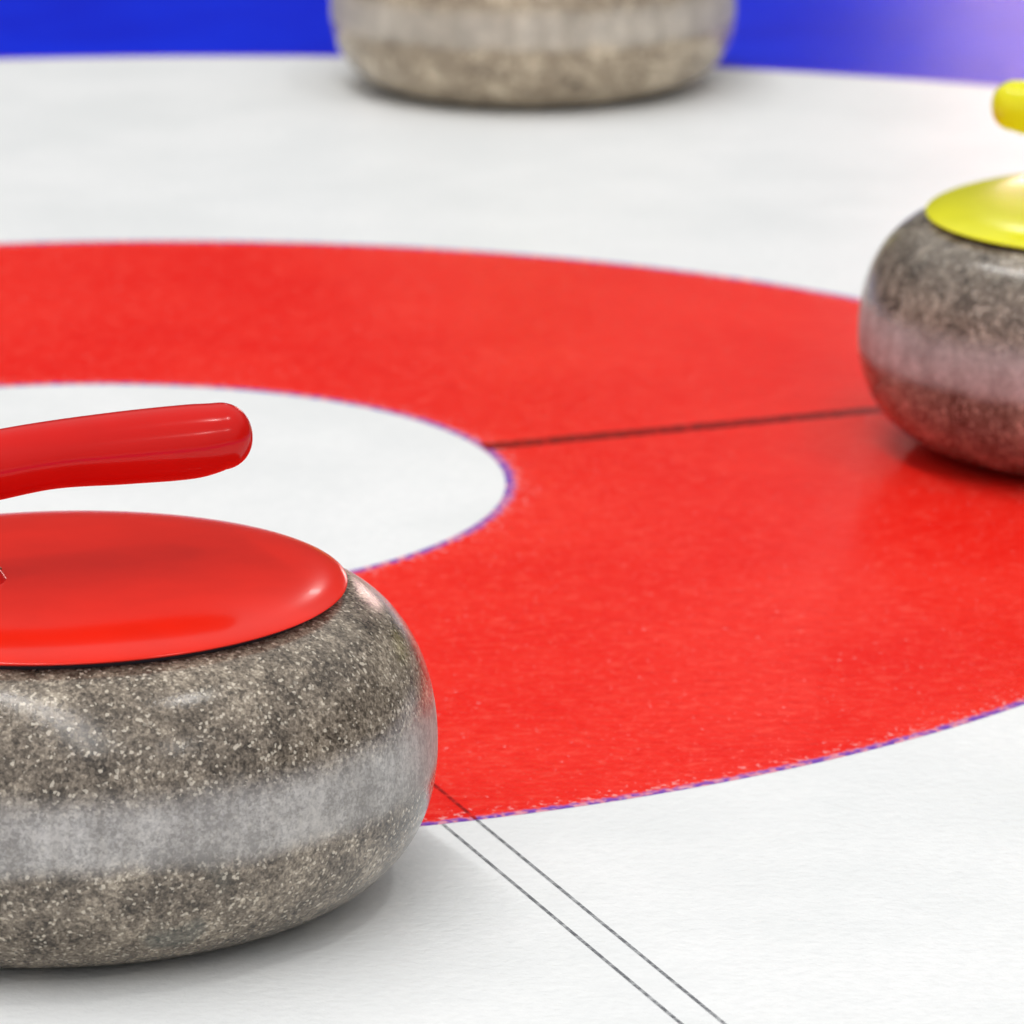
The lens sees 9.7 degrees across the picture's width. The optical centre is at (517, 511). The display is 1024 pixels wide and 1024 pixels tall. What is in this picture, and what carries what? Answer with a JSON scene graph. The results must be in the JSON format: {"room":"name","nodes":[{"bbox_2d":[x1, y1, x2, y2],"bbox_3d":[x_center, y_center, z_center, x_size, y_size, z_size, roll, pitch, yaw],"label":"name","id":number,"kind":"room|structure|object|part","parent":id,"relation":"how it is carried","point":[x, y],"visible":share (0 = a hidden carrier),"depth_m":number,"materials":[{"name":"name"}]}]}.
{"room":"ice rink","nodes":[
{"label":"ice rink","id":0,"kind":"room"},
{"bbox_2d":[0,0,1023,1023],"bbox_3d":[-0.123,-1.105,7.166,4.600,0.050,19.000,0,14,0],"label":"floor","id":1,"kind":"structure","parent":0,"point":[724,660],"depth_m":2.81,"materials":[{"name":"white ice"}]},
{"bbox_2d":[0,402,437,967],"bbox_3d":[-0.168,0.051,2.197,0.277,0.177,0.277,9,17,32],"label":"stone","id":2,"kind":"object","parent":1,"relation":"on","point":[215,734],"visible":1,"depth_m":2.11,"materials":[{"name":"stone"}]},
{"bbox_3d":[-0.163,-0.004,2.185,0.140,0.064,0.046,-6,15,-19],"label":"handle","id":3,"kind":"part","parent":2,"relation":"part of","materials":[{"name":"red plastic"}]},
{"bbox_3d":[-0.168,0.024,2.190,0.213,0.007,0.213,-6,15,-19],"label":"lid","id":4,"kind":"part","parent":2,"relation":"part of","materials":[{"name":"red plastic"}]},
{"bbox_2d":[330,0,735,106],"bbox_3d":[0.010,-0.350,3.788,0.256,0.163,0.256,2,15,8],"label":"stone","id":5,"kind":"object","parent":1,"relation":"on","point":[494,53],"visible":1,"depth_m":3.69,"materials":[{"name":"stone"}]},
{"bbox_2d":[858,80,1023,475],"bbox_3d":[0.297,-0.118,2.853,0.271,0.172,0.271,-3,15,-9],"label":"stone","id":6,"kind":"object","parent":1,"relation":"on","point":[941,315],"visible":1,"depth_m":2.79,"materials":[{"name":"stone"}]},
{"bbox_3d":[0.297,-0.144,2.846,0.208,0.006,0.208,3,15,12],"label":"lid","id":7,"kind":"part","parent":6,"relation":"part of","materials":[{"name":"yellow plastic"}]},
{"bbox_3d":[0.291,-0.172,2.840,0.136,0.062,0.045,3,15,12],"label":"handle","id":8,"kind":"part","parent":6,"relation":"part of","materials":[{"name":"yellow plastic"}]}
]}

